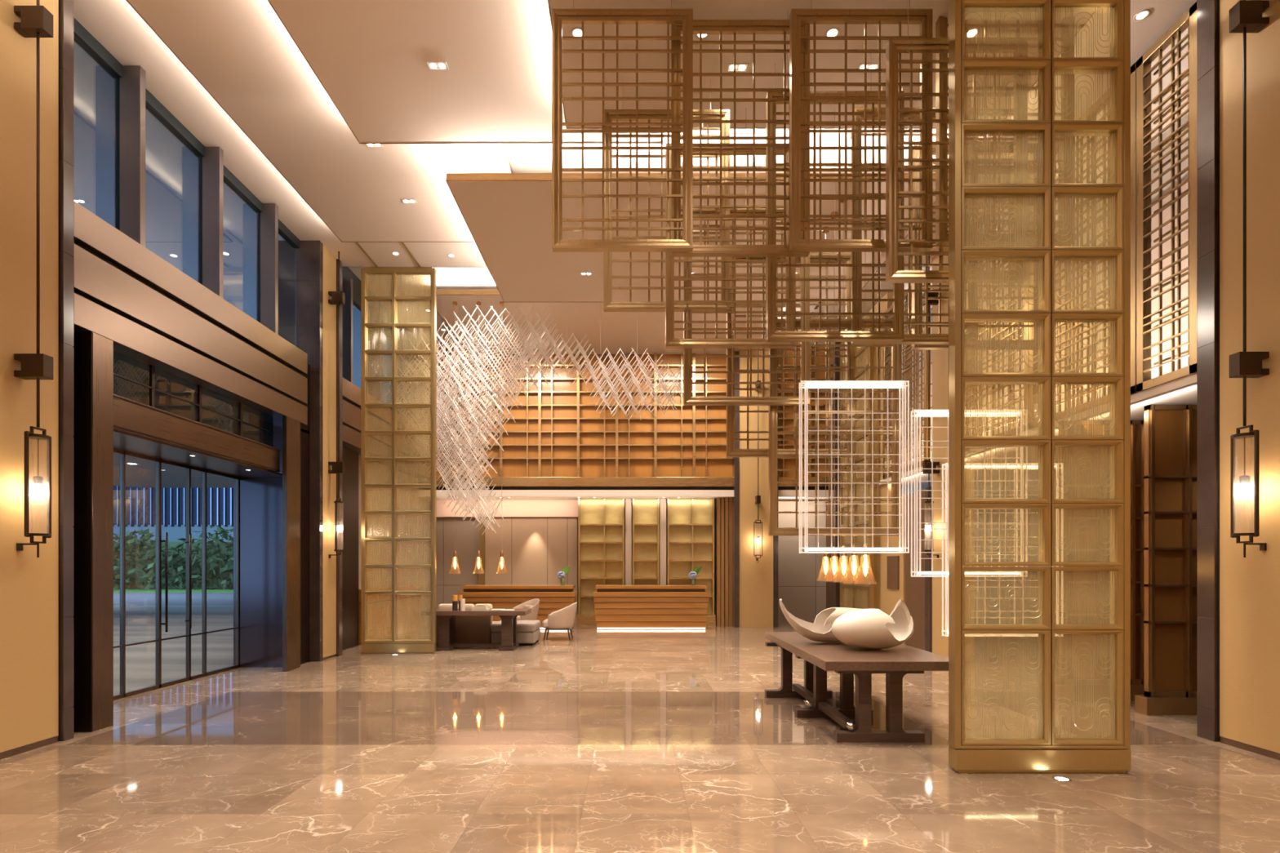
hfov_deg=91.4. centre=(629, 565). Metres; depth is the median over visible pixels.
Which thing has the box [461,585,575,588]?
countertop
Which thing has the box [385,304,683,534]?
chandelier
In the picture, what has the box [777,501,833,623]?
wall
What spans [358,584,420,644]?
sideboard
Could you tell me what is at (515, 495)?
ceiling
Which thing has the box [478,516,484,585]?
trim
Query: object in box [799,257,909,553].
frame
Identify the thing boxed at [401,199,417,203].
recessed light
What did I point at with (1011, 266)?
lattice screen
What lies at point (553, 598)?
reception desk
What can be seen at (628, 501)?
wall
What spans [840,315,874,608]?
column
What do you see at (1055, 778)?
lamp
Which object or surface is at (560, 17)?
lattice frame
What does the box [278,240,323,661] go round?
column
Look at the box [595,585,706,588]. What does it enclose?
countertop
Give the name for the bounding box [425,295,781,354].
ceiling
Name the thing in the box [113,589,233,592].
lawn
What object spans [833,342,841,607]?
column
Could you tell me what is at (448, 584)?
wall
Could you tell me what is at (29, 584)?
wall
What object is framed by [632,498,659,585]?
shelving unit
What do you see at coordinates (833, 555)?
pendant lamp
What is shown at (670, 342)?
lattice frame
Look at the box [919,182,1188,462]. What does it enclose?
wall
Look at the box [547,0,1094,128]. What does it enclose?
ceiling
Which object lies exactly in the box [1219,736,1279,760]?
baseboard
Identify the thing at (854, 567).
pendant lamp
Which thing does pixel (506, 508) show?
trim
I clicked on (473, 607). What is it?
book
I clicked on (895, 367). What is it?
lattice frame
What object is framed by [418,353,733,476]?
lattice screen
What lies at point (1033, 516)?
wall
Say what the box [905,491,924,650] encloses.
door
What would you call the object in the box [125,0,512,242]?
ceiling
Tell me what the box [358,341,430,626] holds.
wall
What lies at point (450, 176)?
ceiling trim
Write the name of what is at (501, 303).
pendant lamp
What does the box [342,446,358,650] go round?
wall
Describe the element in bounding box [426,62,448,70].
recessed light
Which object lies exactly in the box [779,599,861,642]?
shell sculpture
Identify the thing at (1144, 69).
lattice screen
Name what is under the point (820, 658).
console table
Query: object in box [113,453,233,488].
ceiling
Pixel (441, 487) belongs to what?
trim
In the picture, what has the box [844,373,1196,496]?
ceiling
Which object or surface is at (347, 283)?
window
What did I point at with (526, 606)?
pillow
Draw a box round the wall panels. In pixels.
[484,516,577,623]
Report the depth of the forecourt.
13.29 m
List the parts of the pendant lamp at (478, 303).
cord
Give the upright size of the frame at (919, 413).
5.114 m
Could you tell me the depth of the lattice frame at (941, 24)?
5.70 m
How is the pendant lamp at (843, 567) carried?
hanging from the ceiling at (509, 223)
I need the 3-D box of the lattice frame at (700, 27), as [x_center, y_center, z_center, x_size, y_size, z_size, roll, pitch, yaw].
[0.989,-3.897,5.620,1.236,2.207,0.070,0,0,0]
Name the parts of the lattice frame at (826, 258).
frame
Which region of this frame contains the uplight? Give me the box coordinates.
[1052,776,1071,782]
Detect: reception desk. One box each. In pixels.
[457,585,577,629]
[592,585,709,629]
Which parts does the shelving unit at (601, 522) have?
shelf, shelf, shelf, shelf, shelf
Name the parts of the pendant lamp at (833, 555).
bulb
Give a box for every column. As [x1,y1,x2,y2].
[57,0,73,741]
[73,331,92,732]
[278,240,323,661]
[336,258,342,656]
[732,351,739,627]
[773,457,777,627]
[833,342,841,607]
[924,485,932,652]
[1196,0,1219,742]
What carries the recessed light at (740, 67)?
in the ceiling at (702, 9)
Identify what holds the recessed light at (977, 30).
in the ceiling at (702, 9)
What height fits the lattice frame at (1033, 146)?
2.769 m
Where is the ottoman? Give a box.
[490,620,540,645]
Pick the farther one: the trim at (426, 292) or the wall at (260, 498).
the trim at (426, 292)
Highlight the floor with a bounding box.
[0,623,1279,852]
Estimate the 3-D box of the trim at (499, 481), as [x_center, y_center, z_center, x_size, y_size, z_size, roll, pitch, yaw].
[0.000,-2.255,16.955,11.400,0.250,0.290,0,0,0]
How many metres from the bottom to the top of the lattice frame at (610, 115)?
2.381 m
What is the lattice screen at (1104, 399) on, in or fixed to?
on the ceiling at (1181, 391)
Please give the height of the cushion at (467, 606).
0.410 m
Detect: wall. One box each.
[0,0,58,752]
[233,422,282,667]
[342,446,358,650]
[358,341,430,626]
[419,344,833,626]
[436,516,478,608]
[624,502,715,614]
[625,498,666,585]
[739,348,773,627]
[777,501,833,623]
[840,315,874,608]
[844,292,905,644]
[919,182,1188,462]
[974,480,1058,644]
[1054,420,1144,701]
[1219,0,1279,753]
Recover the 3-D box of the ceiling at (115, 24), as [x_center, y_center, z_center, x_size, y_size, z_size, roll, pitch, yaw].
[1.625,-5.845,6.800,14.750,0.510,23.600,0,0,0]
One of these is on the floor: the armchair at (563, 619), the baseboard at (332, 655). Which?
the armchair at (563, 619)
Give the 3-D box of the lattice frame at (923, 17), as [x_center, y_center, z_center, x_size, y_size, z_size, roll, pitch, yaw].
[2.004,-3.871,5.430,1.216,2.258,0.070,0,0,0]
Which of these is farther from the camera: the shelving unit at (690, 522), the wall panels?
the wall panels
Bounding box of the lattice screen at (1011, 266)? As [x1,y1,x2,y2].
[964,173,1028,451]
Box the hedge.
[113,524,233,590]
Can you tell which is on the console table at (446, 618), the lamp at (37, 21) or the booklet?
the booklet
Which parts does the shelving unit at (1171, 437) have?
veneer panel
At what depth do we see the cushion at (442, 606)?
13.09 m
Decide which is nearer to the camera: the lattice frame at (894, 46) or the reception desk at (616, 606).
the lattice frame at (894, 46)
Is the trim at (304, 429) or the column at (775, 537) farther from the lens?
the column at (775, 537)
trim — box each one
[300,364,309,664]
[342,377,429,478]
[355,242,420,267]
[417,476,833,486]
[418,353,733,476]
[418,486,833,489]
[423,289,500,295]
[436,500,577,517]
[446,173,948,181]
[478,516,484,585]
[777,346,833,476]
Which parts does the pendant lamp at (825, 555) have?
cord, bulb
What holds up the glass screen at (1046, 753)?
on the floor
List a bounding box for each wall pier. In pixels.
[322,245,336,657]
[932,248,974,661]
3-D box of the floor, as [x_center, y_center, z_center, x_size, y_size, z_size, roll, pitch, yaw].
[1.300,1.650,6.800,15.400,0.001,23.600,0,0,0]
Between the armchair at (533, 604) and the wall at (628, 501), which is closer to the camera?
the armchair at (533, 604)
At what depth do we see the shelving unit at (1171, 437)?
6.96 m
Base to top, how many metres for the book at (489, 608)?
0.030 m
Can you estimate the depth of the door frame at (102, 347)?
6.32 m
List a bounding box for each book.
[471,608,490,610]
[472,607,488,608]
[474,605,488,608]
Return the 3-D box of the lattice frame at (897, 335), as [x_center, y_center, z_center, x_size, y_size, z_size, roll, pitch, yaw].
[1.932,-3.562,5.900,1.280,2.876,0.070,0,0,0]
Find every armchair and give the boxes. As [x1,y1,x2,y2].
[512,598,539,620]
[542,602,577,640]
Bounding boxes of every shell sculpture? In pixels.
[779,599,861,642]
[831,598,913,649]
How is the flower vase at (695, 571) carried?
on the reception desk at (616, 606)
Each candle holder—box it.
[452,595,457,610]
[458,595,462,610]
[460,598,465,610]
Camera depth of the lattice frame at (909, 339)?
6.03 m
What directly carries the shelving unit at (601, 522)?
on the floor
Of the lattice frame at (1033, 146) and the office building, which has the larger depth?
the office building
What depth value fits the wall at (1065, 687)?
7.70 m
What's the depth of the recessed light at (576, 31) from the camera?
5.86 m
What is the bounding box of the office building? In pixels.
[113,485,233,542]
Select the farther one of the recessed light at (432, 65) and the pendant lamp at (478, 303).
the pendant lamp at (478, 303)
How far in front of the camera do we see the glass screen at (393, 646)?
11.70 m
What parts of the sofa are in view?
panel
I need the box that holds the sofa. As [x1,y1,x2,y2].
[435,604,497,643]
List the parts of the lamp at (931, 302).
rod, frame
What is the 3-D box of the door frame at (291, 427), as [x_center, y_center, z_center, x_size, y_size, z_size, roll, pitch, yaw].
[-5.365,-0.335,9.910,0.070,3.970,0.400,0,0,0]
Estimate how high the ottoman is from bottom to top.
0.450 m
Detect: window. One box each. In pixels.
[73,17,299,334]
[113,349,274,446]
[342,267,416,416]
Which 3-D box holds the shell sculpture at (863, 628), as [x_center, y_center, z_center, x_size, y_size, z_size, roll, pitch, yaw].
[2.530,0.609,6.520,0.848,0.530,0.503,0,0,0]
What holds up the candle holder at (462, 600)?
on the console table at (446, 618)
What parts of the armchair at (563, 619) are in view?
seat, seat frame, backrest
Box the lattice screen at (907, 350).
[882,283,932,479]
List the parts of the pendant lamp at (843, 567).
cord, bulb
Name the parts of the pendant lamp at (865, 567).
bulb, cord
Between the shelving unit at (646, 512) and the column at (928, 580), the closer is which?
the column at (928, 580)
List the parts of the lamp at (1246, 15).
rod, bulb, frame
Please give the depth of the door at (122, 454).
8.46 m
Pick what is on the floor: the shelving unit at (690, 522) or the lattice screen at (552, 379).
the shelving unit at (690, 522)
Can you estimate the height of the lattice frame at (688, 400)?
3.317 m
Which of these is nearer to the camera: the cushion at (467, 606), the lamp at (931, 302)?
the lamp at (931, 302)
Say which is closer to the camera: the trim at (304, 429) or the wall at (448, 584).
the trim at (304, 429)
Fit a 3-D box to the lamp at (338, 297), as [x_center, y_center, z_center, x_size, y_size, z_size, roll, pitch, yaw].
[-5.220,-2.830,11.120,0.260,5.520,0.228,0,0,0]
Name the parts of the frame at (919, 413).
frame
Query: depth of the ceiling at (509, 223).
9.52 m
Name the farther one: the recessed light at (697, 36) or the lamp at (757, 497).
the lamp at (757, 497)
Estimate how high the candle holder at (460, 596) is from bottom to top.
0.300 m
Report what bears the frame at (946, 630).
hanging from the ceiling at (702, 9)
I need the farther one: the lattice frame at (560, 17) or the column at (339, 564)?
the column at (339, 564)
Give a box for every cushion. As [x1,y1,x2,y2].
[438,604,452,608]
[457,604,474,608]
[475,604,492,608]
[490,620,540,632]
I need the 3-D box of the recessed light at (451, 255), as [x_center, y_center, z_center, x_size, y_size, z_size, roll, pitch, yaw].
[-3.220,-5.587,11.270,0.138,0.006,0.138,0,0,0]
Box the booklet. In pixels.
[501,608,515,610]
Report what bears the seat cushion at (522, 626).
on the ottoman
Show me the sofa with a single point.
(468, 628)
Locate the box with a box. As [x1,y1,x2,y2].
[887,555,898,589]
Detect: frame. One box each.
[92,332,113,731]
[282,416,300,671]
[551,0,693,252]
[603,78,729,311]
[665,62,795,348]
[671,8,809,257]
[683,92,809,405]
[726,107,854,457]
[765,35,904,342]
[768,252,901,535]
[789,0,932,252]
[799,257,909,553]
[851,106,977,344]
[885,0,1027,283]
[911,72,1027,577]
[911,143,1038,350]
[935,15,1074,245]
[942,462,1063,636]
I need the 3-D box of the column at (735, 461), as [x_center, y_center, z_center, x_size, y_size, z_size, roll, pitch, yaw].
[2.849,-2.170,17.110,0.130,7.640,0.920,0,0,0]
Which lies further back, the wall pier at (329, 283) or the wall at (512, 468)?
the wall at (512, 468)
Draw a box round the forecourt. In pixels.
[113,605,233,695]
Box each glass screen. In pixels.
[360,266,436,653]
[948,0,1130,773]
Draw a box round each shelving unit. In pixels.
[577,498,624,626]
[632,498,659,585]
[666,498,715,626]
[1134,404,1197,715]
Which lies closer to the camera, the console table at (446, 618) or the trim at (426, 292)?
the console table at (446, 618)
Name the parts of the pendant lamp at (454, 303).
cord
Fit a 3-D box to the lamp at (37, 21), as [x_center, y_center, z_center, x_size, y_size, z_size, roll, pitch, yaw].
[-5.220,-2.830,5.470,0.260,5.520,0.228,0,0,0]
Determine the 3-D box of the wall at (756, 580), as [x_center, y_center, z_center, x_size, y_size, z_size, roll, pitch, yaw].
[3.367,-2.175,17.120,0.907,7.650,0.900,0,0,0]
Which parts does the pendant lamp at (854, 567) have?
cord, bulb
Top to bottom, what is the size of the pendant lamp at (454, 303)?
5.907 m
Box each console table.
[421,608,531,650]
[764,631,948,742]
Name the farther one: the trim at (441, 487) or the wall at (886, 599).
the trim at (441, 487)
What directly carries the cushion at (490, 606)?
on the sofa
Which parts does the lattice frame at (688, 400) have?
frame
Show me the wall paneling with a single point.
(153, 313)
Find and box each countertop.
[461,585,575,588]
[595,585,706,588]
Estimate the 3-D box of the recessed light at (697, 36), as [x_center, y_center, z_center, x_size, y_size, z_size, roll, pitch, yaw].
[0.680,-4.997,5.870,0.138,0.006,0.138,0,0,0]
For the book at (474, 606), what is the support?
on the book at (473, 607)
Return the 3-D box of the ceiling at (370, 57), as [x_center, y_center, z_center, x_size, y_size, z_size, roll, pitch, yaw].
[-1.460,-5.228,1.351,3.744,0.064,12.702,0,0,0]
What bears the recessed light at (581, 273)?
in the ceiling at (509, 223)
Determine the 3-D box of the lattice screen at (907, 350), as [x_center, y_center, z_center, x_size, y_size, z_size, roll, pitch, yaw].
[5.605,-3.680,12.610,0.210,3.600,1.980,0,0,0]
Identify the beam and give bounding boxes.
[113,394,280,471]
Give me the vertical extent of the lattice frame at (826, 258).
3.812 m
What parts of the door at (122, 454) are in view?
frame, frame, pull handle, frame, pull handle, frame, frame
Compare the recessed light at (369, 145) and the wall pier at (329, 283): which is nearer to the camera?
the recessed light at (369, 145)
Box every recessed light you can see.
[125,462,138,465]
[365,143,383,147]
[391,251,399,255]
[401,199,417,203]
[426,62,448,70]
[447,253,455,257]
[570,26,585,35]
[580,271,591,275]
[695,34,709,39]
[726,62,748,71]
[824,26,839,35]
[857,62,878,68]
[967,27,979,37]
[1133,8,1150,22]
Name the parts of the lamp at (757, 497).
rod, frame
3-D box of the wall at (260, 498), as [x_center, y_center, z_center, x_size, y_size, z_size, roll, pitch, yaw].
[-5.890,-0.335,10.140,1.060,3.970,0.040,0,0,0]
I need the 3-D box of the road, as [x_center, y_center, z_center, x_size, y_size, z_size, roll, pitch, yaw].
[-48.205,1.722,32.000,83.590,0.115,12.000,0,0,0]
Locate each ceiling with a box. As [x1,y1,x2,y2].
[73,0,1196,344]
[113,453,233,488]
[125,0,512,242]
[267,0,664,143]
[417,489,833,502]
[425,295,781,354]
[445,177,948,302]
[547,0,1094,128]
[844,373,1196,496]
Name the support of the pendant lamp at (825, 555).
hanging from the ceiling at (509, 223)
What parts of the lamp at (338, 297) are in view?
frame, rod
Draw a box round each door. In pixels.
[113,448,239,700]
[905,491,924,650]
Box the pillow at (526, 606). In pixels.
[523,604,533,608]
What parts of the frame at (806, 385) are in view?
frame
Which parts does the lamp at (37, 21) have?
frame, rod, bulb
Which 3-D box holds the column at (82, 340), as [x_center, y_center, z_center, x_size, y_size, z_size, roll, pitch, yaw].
[-5.818,-0.335,6.195,0.964,3.970,0.010,0,0,0]
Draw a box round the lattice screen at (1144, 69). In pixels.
[1136,1,1197,392]
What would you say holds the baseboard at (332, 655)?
attached to the wall pier at (329, 283)
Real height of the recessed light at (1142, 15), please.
0.006 m
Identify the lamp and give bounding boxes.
[13,0,53,557]
[328,251,345,561]
[448,301,461,573]
[472,301,484,573]
[495,301,507,573]
[753,348,762,563]
[816,226,835,581]
[824,211,844,581]
[834,200,853,582]
[844,133,865,583]
[853,252,876,583]
[922,255,939,561]
[1054,777,1068,780]
[1229,0,1269,557]
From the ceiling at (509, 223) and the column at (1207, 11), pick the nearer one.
the column at (1207, 11)
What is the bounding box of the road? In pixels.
[113,592,233,605]
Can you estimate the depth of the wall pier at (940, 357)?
11.03 m
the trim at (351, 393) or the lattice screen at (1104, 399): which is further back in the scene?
the trim at (351, 393)
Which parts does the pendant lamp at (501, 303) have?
bulb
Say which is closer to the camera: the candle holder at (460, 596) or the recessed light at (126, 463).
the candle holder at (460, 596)
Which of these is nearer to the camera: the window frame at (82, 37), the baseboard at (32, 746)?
the baseboard at (32, 746)
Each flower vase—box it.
[556,565,570,585]
[688,566,702,585]
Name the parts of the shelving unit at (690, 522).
shelf, shelf, shelf, shelf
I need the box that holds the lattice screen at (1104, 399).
[1028,62,1151,429]
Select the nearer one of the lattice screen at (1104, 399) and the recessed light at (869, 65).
the recessed light at (869, 65)
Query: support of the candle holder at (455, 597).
on the console table at (446, 618)
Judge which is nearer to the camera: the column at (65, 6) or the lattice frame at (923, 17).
the lattice frame at (923, 17)
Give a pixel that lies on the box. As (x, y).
(892, 561)
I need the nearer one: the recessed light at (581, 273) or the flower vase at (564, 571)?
the recessed light at (581, 273)
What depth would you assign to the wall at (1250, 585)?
5.52 m
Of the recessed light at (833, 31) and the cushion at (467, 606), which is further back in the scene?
the cushion at (467, 606)
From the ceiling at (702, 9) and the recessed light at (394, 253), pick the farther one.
the recessed light at (394, 253)
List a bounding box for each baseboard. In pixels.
[0,735,57,759]
[323,653,336,660]
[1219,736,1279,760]
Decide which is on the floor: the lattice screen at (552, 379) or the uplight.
the uplight
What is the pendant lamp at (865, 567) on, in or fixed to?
hanging from the ceiling at (115, 24)
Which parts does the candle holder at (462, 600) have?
glass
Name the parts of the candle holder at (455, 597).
glass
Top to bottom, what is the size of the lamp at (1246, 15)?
5.520 m
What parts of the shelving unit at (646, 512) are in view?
shelf, shelf, shelf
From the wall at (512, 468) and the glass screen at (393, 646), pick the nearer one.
the glass screen at (393, 646)
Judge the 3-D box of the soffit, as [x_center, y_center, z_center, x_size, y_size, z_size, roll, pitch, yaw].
[-5.960,-1.440,8.200,0.920,0.020,3.800,0,0,0]
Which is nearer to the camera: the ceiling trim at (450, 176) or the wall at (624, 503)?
the ceiling trim at (450, 176)
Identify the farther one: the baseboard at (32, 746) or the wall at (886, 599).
the wall at (886, 599)
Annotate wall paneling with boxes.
[73,200,307,425]
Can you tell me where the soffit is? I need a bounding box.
[113,429,282,476]

